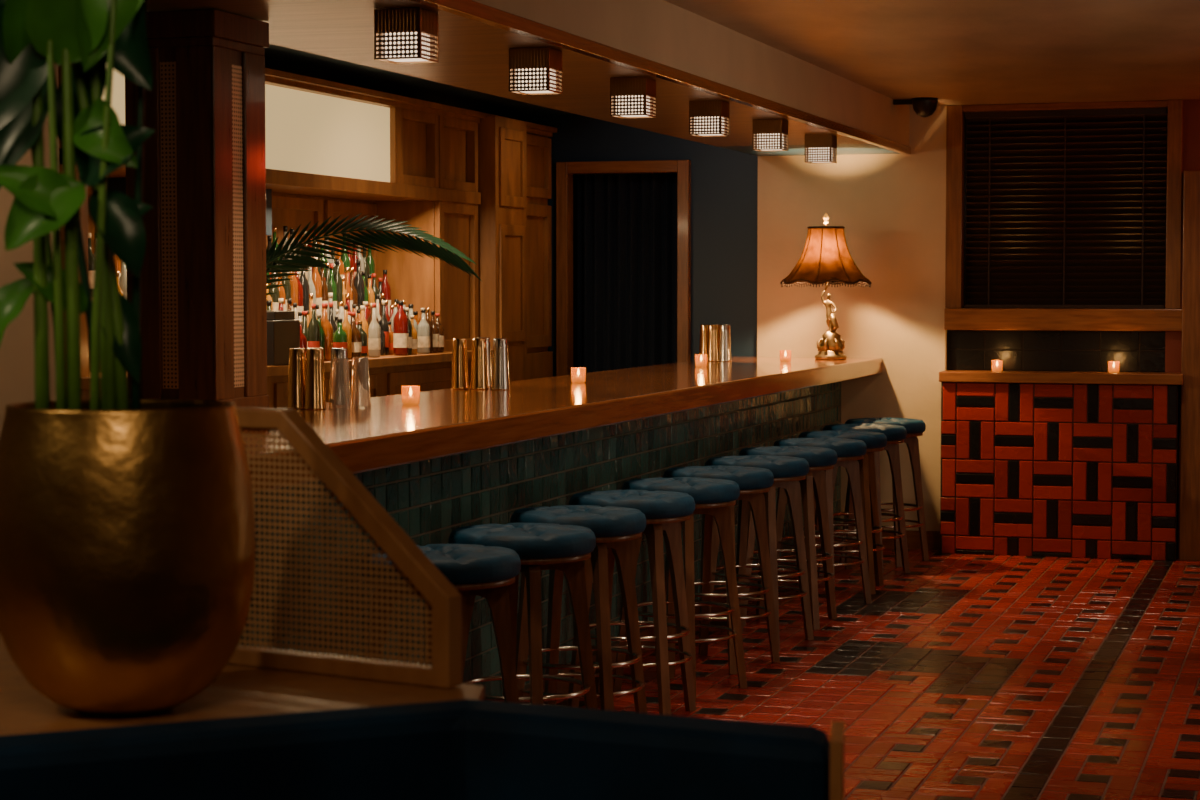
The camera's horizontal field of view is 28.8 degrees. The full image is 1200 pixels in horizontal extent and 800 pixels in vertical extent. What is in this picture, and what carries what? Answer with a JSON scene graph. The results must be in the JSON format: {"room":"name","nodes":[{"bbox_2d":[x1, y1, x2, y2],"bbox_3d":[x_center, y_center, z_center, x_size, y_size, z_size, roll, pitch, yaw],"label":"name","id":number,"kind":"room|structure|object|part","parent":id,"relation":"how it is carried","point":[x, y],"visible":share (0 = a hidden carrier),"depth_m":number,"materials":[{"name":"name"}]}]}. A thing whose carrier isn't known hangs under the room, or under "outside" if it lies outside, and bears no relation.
{"room":"cocktail bar","nodes":[
{"label":"cocktail bar","id":0,"kind":"room"},
{"bbox_2d":[0,63,59,433],"bbox_3d":[-3.553,0.027,4.303,0.348,2.534,9.280,1,3,17],"label":"wall","id":1,"kind":"structure","parent":0,"point":[17,364],"depth_m":8.39,"materials":[{"name":"beige paint"}]},
{"bbox_2d":[264,44,572,115],"bbox_3d":[-1.986,-1.424,7.057,1.660,0.100,15.600,1,3,17],"label":"ceiling bar recess","id":2,"kind":"object","parent":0,"point":[277,57],"depth_m":11.82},
{"bbox_2d":[502,99,1199,557],"bbox_3d":[3.012,-0.435,13.391,7.450,2.584,0.830,1,3,17],"label":"wall","id":3,"kind":"structure","parent":0,"point":[751,215],"depth_m":13.46,"materials":[{"name":"beige paint"}]},
{"bbox_2d":[556,160,690,375],"bbox_3d":[0.146,-0.292,13.902,0.820,2.250,0.120,1,3,17],"label":"door frame","id":4,"kind":"structure","parent":3,"relation":"attached to","point":[565,171],"depth_m":13.86,"materials":[{"name":"brown wood"}]},
{"bbox_2d":[577,173,676,372],"bbox_3d":[0.185,-0.278,14.027,0.680,2.190,0.073,1,3,17],"label":"curtain","id":5,"kind":"object","parent":3,"relation":"hanging from","point":[627,223],"visible":0.37,"depth_m":14.01,"materials":[{"name":"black fabric"}]},
{"bbox_2d":[853,529,939,550],"bbox_3d":[1.685,0.802,13.423,0.575,0.110,0.015,1,3,17],"label":"baseboard","id":6,"kind":"structure","parent":3,"relation":"attached to","point":[913,537],"depth_m":13.38,"materials":[{"name":"brown wood"}]},
{"bbox_2d":[947,330,1164,371],"bbox_3d":[2.604,-0.277,13.167,1.290,0.230,0.055,1,3,17],"label":"wall","id":7,"kind":"structure","parent":3,"relation":"attached to","point":[1019,350],"depth_m":13.16,"materials":[{"name":"grey tile"}]},
{"bbox_2d":[945,100,1182,308],"bbox_3d":[2.598,-1.088,13.091,1.300,1.147,0.130,1,3,17],"label":"frame","id":8,"kind":"object","parent":3,"relation":"attached to","point":[955,120],"visible":0.99,"depth_m":13.09,"materials":[{"name":"brown wood"}]},
{"bbox_2d":[964,108,1167,307],"bbox_3d":[2.607,-1.070,13.097,1.115,1.107,0.055,1,3,17],"label":"window blind","id":9,"kind":"object","parent":3,"relation":"attached to","point":[1065,208],"visible":1,"depth_m":13.09,"materials":[{"name":"brown"}]},
{"bbox_2d":[1131,308,1165,308],"bbox_3d":[3.064,-0.511,13.033,0.185,0.005,0.014,1,3,17],"label":"glass","id":10,"kind":"object","parent":3,"relation":"attached to","point":[1131,308],"depth_m":13.02,"materials":[{"name":"black glass"}]},
{"bbox_2d":[1179,170,1199,560],"bbox_3d":[3.259,-0.186,12.827,0.115,2.140,0.119,1,3,17],"label":"trim","id":11,"kind":"structure","parent":3,"relation":"attached to","point":[1189,530],"depth_m":12.78,"materials":[{"name":"brown wood"}]},
{"bbox_2d":[556,547,1199,799],"bbox_3d":[0.792,1.243,6.368,7.650,0.105,15.900,1,3,17],"label":"floor","id":12,"kind":"structure","parent":0,"point":[968,676],"depth_m":8.93,"materials":[{"name":"tile"}]},
{"bbox_2d":[0,634,483,735],"bbox_3d":[-1.205,0.871,2.929,1.807,0.980,1.392,2,3,33],"label":"ledge","id":13,"kind":"object","parent":12,"relation":"on","point":[238,690],"visible":0.15,"depth_m":2.96,"materials":[{"name":"brown wood"}]},
{"bbox_2d":[0,0,255,715],"bbox_3d":[-0.588,-0.128,2.859,0.324,1.019,0.325,2,3,36],"label":"potted plant","id":14,"kind":"object","parent":13,"relation":"on","point":[128,536],"visible":1,"depth_m":2.79,"materials":[{"name":"green plant"}]},
{"bbox_3d":[-0.587,0.193,2.874,0.324,0.376,0.324,1,3,17],"label":"brass pot","id":15,"kind":"part","parent":14,"relation":"part of","materials":[{"name":"gold metal"}]},
{"bbox_2d":[227,407,461,688],"bbox_3d":[-0.399,0.191,3.160,0.500,0.354,0.032,2,3,32],"label":"frame","id":16,"kind":"object","parent":13,"relation":"on","point":[445,600],"visible":0.52,"depth_m":3.09,"materials":[{"name":"brown wood"}]},
{"bbox_2d":[239,427,431,666],"bbox_3d":[-0.399,0.192,3.160,0.444,0.305,0.001,2,3,32],"label":"cane webbing","id":17,"kind":"object","parent":16,"relation":"attached to","point":[248,435],"visible":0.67,"depth_m":3.15,"materials":[{"name":"brown wicker"}]},
{"bbox_2d":[58,64,556,407],"bbox_3d":[-1.243,-0.274,11.380,0.527,2.455,5.580,1,3,17],"label":"bar cabinet","id":18,"kind":"object","parent":12,"relation":"on","point":[479,183],"visible":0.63,"depth_m":12.21,"materials":[{"name":"brown wood"}]},
{"bbox_3d":[-1.512,-1.200,10.177,0.030,0.370,3.030,1,3,17],"label":"light panel","id":19,"kind":"part","parent":18,"relation":"part of","materials":[{"name":"beige glass"}]},
{"bbox_2d":[88,226,443,360],"bbox_3d":[-1.440,-0.496,10.727,0.449,0.628,3.002,1,3,17],"label":"liquor bottles","id":20,"kind":"object","parent":18,"relation":"in","point":[343,307],"visible":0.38,"depth_m":11.36,"materials":[{"name":"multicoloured glass"}]},
{"bbox_2d":[267,311,299,365],"bbox_3d":[-1.408,-0.271,10.168,0.100,0.234,0.270,1,3,17],"label":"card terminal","id":21,"kind":"object","parent":18,"relation":"in","point":[283,331],"visible":0.64,"depth_m":10.10,"materials":[{"name":"black plastic"}]},
{"bbox_2d":[0,699,843,799],"bbox_3d":[-0.529,0.888,2.310,1.791,1.004,0.750,-1,3,-24],"label":"booth","id":22,"kind":"object","parent":12,"relation":"on","point":[466,749],"visible":1,"depth_m":2.66,"materials":[{"name":"blue fabric"}]},
{"bbox_2d":[361,544,520,702],"bbox_3d":[-0.436,0.796,6.393,0.440,0.786,0.440,1,3,25],"label":"bar stool","id":23,"kind":"object","parent":12,"relation":"on","point":[486,572],"visible":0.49,"depth_m":6.33,"materials":[{"name":"teal fabric"}]},
{"bbox_2d":[448,523,597,708],"bbox_3d":[-0.232,0.768,6.978,0.440,0.786,0.440,1,3,25],"label":"bar stool","id":24,"kind":"object","parent":12,"relation":"on","point":[539,546],"visible":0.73,"depth_m":6.87,"materials":[{"name":"teal fabric"}]},
{"bbox_2d":[238,356,881,703],"bbox_3d":[-0.056,0.491,9.571,0.900,1.100,8.369,1,3,17],"label":"bar counter","id":25,"kind":"object","parent":12,"relation":"on","point":[446,462],"depth_m":8.23,"materials":[{"name":"brown wood"}]},
{"bbox_2d":[125,9,268,407],"bbox_3d":[-1.143,-0.500,6.620,0.295,1.163,0.345,1,3,17],"label":"post","id":26,"kind":"object","parent":25,"relation":"on","point":[204,45],"visible":0.76,"depth_m":6.47,"materials":[{"name":"brown wood"}]},
{"bbox_2d":[160,61,178,388],"bbox_3d":[-1.194,-0.484,6.475,0.051,0.905,0.001,1,3,17],"label":"panel","id":27,"kind":"object","parent":26,"relation":"attached to","point":[167,67],"visible":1,"depth_m":6.47,"materials":[{"name":"brown wicker"}]},
{"bbox_2d":[232,65,243,386],"bbox_3d":[-1.023,-0.488,6.572,0.001,0.905,0.081,1,3,17],"label":"strip","id":28,"kind":"object","parent":26,"relation":"attached to","point":[235,79],"visible":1,"depth_m":6.58,"materials":[{"name":"brown wicker"}]},
{"bbox_2d":[287,348,370,409],"bbox_3d":[-0.903,-0.071,7.738,0.254,0.200,0.193,1,3,17],"label":"shakers","id":29,"kind":"object","parent":25,"relation":"on","point":[306,375],"visible":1,"depth_m":7.69,"materials":[{"name":"gold metal"}]},
{"bbox_2d":[266,213,481,294],"bbox_3d":[-0.866,-0.272,7.377,0.961,0.635,0.460,-2,3,-37],"label":"leaf","id":30,"kind":"object","parent":25,"relation":"on","point":[302,260],"visible":0.62,"depth_m":7.23,"materials":[{"name":"green plant"}]},
{"bbox_2d":[401,386,419,404],"bbox_3d":[-0.648,-0.016,7.986,0.064,0.064,0.064,1,3,17],"label":"votive candle","id":31,"kind":"object","parent":25,"relation":"on","point":[410,395],"visible":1,"depth_m":7.96,"materials":[{"name":"orange glass"}]},
{"bbox_2d":[451,337,509,389],"bbox_3d":[-0.441,-0.146,9.294,0.244,0.200,0.303,1,3,17],"label":"shakers","id":32,"kind":"object","parent":25,"relation":"on","point":[484,376],"visible":1,"depth_m":9.16,"materials":[{"name":"gold metal"}]},
{"bbox_2d":[571,367,585,382],"bbox_3d":[-0.091,-0.104,9.832,0.064,0.064,0.064,1,3,17],"label":"votive candle","id":33,"kind":"object","parent":25,"relation":"on","point":[578,374],"visible":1,"depth_m":9.80,"materials":[{"name":"orange glass"}]},
{"bbox_2d":[695,354,707,366],"bbox_3d":[0.511,-0.198,11.789,0.064,0.064,0.064,1,3,17],"label":"votive candle","id":34,"kind":"object","parent":25,"relation":"on","point":[700,359],"visible":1,"depth_m":11.76,"materials":[{"name":"orange glass"}]},
{"bbox_2d":[699,324,731,361],"bbox_3d":[0.624,-0.313,12.768,0.171,0.200,0.266,0,3,-3],"label":"shakers","id":35,"kind":"object","parent":25,"relation":"on","point":[715,340],"visible":0.94,"depth_m":12.66,"materials":[{"name":"gold metal"}]},
{"bbox_2d":[780,350,790,361],"bbox_3d":[1.000,-0.236,12.578,0.064,0.064,0.064,1,3,17],"label":"votive candle","id":36,"kind":"object","parent":25,"relation":"on","point":[785,355],"visible":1,"depth_m":12.55,"materials":[{"name":"glass"}]},
{"bbox_2d":[780,213,871,359],"bbox_3d":[1.260,-0.633,13.023,0.491,0.815,0.492,0,3,-4],"label":"table lamp","id":37,"kind":"object","parent":25,"relation":"on","point":[826,258],"visible":1,"depth_m":12.91,"materials":[{"name":"orange fabric"}]},
{"bbox_3d":[1.260,-0.798,13.015,0.489,0.339,0.490,0,3,-5],"label":"shade trim","id":38,"kind":"part","parent":37,"relation":"part of","materials":[{"name":"brown fabric"}]},
{"bbox_3d":[1.260,-0.805,13.015,0.476,0.310,0.476,2,4,40],"label":"lamp shade","id":39,"kind":"part","parent":37,"relation":"part of","materials":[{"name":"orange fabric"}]},
{"bbox_3d":[1.286,-0.704,13.006,0.093,0.671,0.048,1,3,17],"label":"stem and finial","id":40,"kind":"part","parent":37,"relation":"part of","materials":[{"name":"brown metal"}]},
{"bbox_2d":[510,505,646,712],"bbox_3d":[-0.070,0.741,7.554,0.440,0.786,0.440,1,3,13],"label":"bar stool","id":41,"kind":"object","parent":12,"relation":"on","point":[615,528],"visible":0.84,"depth_m":7.46,"materials":[{"name":"brown wood"}]},
{"bbox_2d":[567,490,695,714],"bbox_3d":[0.112,0.713,8.143,0.440,0.786,0.440,0,3,10],"label":"bar stool","id":42,"kind":"object","parent":12,"relation":"on","point":[664,511],"visible":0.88,"depth_m":8.03,"materials":[{"name":"brown wood"}]},
{"bbox_2d":[613,477,746,700],"bbox_3d":[0.300,0.686,8.695,0.440,0.786,0.440,2,3,30],"label":"bar stool","id":43,"kind":"object","parent":12,"relation":"on","point":[714,497],"visible":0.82,"depth_m":8.65,"materials":[{"name":"brown wood"}]},
{"bbox_2d":[663,465,779,673],"bbox_3d":[0.469,0.658,9.271,0.440,0.786,0.440,1,3,26],"label":"bar stool","id":44,"kind":"object","parent":12,"relation":"on","point":[753,482],"visible":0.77,"depth_m":9.28,"materials":[{"name":"brown wood"}]},
{"bbox_2d":[698,455,813,650],"bbox_3d":[0.662,0.630,9.852,0.440,0.786,0.440,1,3,23],"label":"bar stool","id":45,"kind":"object","parent":12,"relation":"on","point":[787,471],"visible":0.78,"depth_m":9.79,"materials":[{"name":"brown wood"}]},
{"bbox_2d":[739,446,836,629],"bbox_3d":[0.839,0.602,10.433,0.440,0.786,0.440,1,3,12],"label":"bar stool","id":46,"kind":"object","parent":12,"relation":"on","point":[819,459],"visible":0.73,"depth_m":10.33,"materials":[{"name":"brown wood"}]},
{"bbox_2d":[773,438,871,610],"bbox_3d":[1.036,0.574,11.024,0.440,0.786,0.440,2,3,30],"label":"bar stool","id":47,"kind":"object","parent":12,"relation":"on","point":[848,451],"visible":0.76,"depth_m":10.98,"materials":[{"name":"brown wood"}]},
{"bbox_2d":[798,430,886,594],"bbox_3d":[1.203,0.547,11.593,0.440,0.786,0.440,0,3,7],"label":"bar stool","id":48,"kind":"object","parent":12,"relation":"on","point":[875,441],"visible":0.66,"depth_m":11.46,"materials":[{"name":"brown wood"}]},
{"bbox_2d":[818,423,909,575],"bbox_3d":[1.378,0.518,12.182,0.440,0.786,0.440,1,3,24],"label":"bar stool","id":49,"kind":"object","parent":12,"relation":"on","point":[895,434],"visible":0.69,"depth_m":12.19,"materials":[{"name":"brown wood"}]},
{"bbox_2d":[839,417,928,566],"bbox_3d":[1.556,0.491,12.752,0.440,0.786,0.440,1,3,26],"label":"bar stool","id":50,"kind":"object","parent":12,"relation":"on","point":[914,428],"visible":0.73,"depth_m":12.73,"materials":[{"name":"brown wood"}]},
{"bbox_2d":[664,0,1199,105],"bbox_3d":[1.992,-1.365,5.814,4.905,0.100,15.600,1,3,17],"label":"ceiling","id":51,"kind":"structure","parent":0,"point":[954,52],"depth_m":9.92,"materials":[{"name":"paint"}]},
{"bbox_2d":[146,0,899,155],"bbox_3d":[-0.892,-1.077,6.348,0.850,0.012,14.868,1,3,17],"label":"soffit panel","id":52,"kind":"object","parent":51,"relation":"attached to","point":[473,55],"visible":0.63,"depth_m":7.96,"materials":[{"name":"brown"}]},
{"bbox_2d":[374,8,438,63],"bbox_3d":[-0.535,-1.006,6.455,0.136,0.137,0.136,1,3,17],"label":"ceiling light","id":53,"kind":"object","parent":52,"relation":"attached to","point":[407,34],"depth_m":6.40,"materials":[{"name":"brown wood"}]},
{"bbox_2d":[509,47,561,94],"bbox_3d":[-0.207,-1.057,7.504,0.136,0.137,0.136,1,3,17],"label":"ceiling light","id":54,"kind":"object","parent":52,"relation":"attached to","point":[536,71],"depth_m":7.45,"materials":[{"name":"brown wood"}]},
{"bbox_2d":[610,77,655,117],"bbox_3d":[0.122,-1.107,8.552,0.136,0.137,0.136,1,3,17],"label":"ceiling light","id":55,"kind":"object","parent":52,"relation":"attached to","point":[633,95],"depth_m":8.50,"materials":[{"name":"brown wood"}]},
{"bbox_2d":[689,100,729,136],"bbox_3d":[0.450,-1.157,9.601,0.136,0.137,0.136,1,3,17],"label":"ceiling light","id":56,"kind":"object","parent":52,"relation":"attached to","point":[706,118],"depth_m":9.55,"materials":[{"name":"brown wood"}]},
{"bbox_2d":[752,119,788,151],"bbox_3d":[0.778,-1.208,10.650,0.136,0.137,0.136,1,3,17],"label":"ceiling light","id":57,"kind":"object","parent":52,"relation":"attached to","point":[768,134],"depth_m":10.59,"materials":[{"name":"brown wood"}]},
{"bbox_2d":[805,134,836,163],"bbox_3d":[1.107,-1.258,11.698,0.136,0.137,0.136,1,3,17],"label":"ceiling light","id":58,"kind":"object","parent":52,"relation":"attached to","point":[821,148],"depth_m":11.64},
{"bbox_2d":[473,0,908,145],"bbox_3d":[-0.880,-1.261,6.336,0.885,0.357,14.870,1,3,17],"label":"ceiling soffit","id":59,"kind":"structure","parent":51,"relation":"attached to","point":[660,31],"depth_m":9.14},
{"bbox_2d":[411,0,910,154],"bbox_3d":[-0.467,-1.079,6.215,0.042,0.042,14.870,1,3,17],"label":"trim","id":60,"kind":"structure","parent":59,"relation":"attached to","point":[470,9],"depth_m":8.01,"materials":[{"name":"brown wood"}]},
{"bbox_2d":[893,97,937,116],"bbox_3d":[1.726,-1.596,12.757,0.241,0.102,0.143,1,3,17],"label":"security camera","id":61,"kind":"object","parent":51,"relation":"attached to","point":[924,106],"visible":1,"depth_m":12.70,"materials":[{"name":"black plastic"}]},
{"bbox_2d":[940,382,1179,561],"bbox_3d":[2.579,0.387,13.094,1.295,0.970,0.270,1,3,17],"label":"tiled wall","id":62,"kind":"structure","parent":0,"point":[1178,386],"depth_m":12.95,"materials":[{"name":"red tile"}]},
{"bbox_2d":[941,383,1176,560],"bbox_3d":[2.538,0.394,12.963,1.289,0.964,0.005,1,3,17],"label":"tiles","id":63,"kind":"structure","parent":62,"relation":"attached to","point":[949,389],"depth_m":12.96,"materials":[{"name":"red tile"}]},
{"bbox_2d":[939,370,1183,384],"bbox_3d":[2.577,-0.126,13.028,1.335,0.058,0.250,1,3,17],"label":"window ledge","id":64,"kind":"object","parent":62,"relation":"on","point":[1151,378],"visible":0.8,"depth_m":12.92,"materials":[{"name":"brown wood"}]},
{"bbox_2d":[991,360,1002,371],"bbox_3d":[2.227,-0.191,13.088,0.064,0.064,0.064,1,3,17],"label":"votive candle","id":65,"kind":"object","parent":64,"relation":"on","point":[996,365],"visible":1,"depth_m":13.06,"materials":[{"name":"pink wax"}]},
{"bbox_2d":[1108,361,1119,372],"bbox_3d":[2.840,-0.181,12.896,0.064,0.064,0.064,1,3,17],"label":"votive candle","id":66,"kind":"object","parent":64,"relation":"on","point":[1113,366],"visible":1,"depth_m":12.87,"materials":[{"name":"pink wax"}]},
{"bbox_2d":[944,308,1181,330],"bbox_3d":[2.628,-0.452,13.102,1.370,0.122,0.150,1,3,17],"label":"window sill","id":67,"kind":"structure","parent":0,"point":[1057,319],"depth_m":13.04,"materials":[{"name":"brown wood"}]}
]}

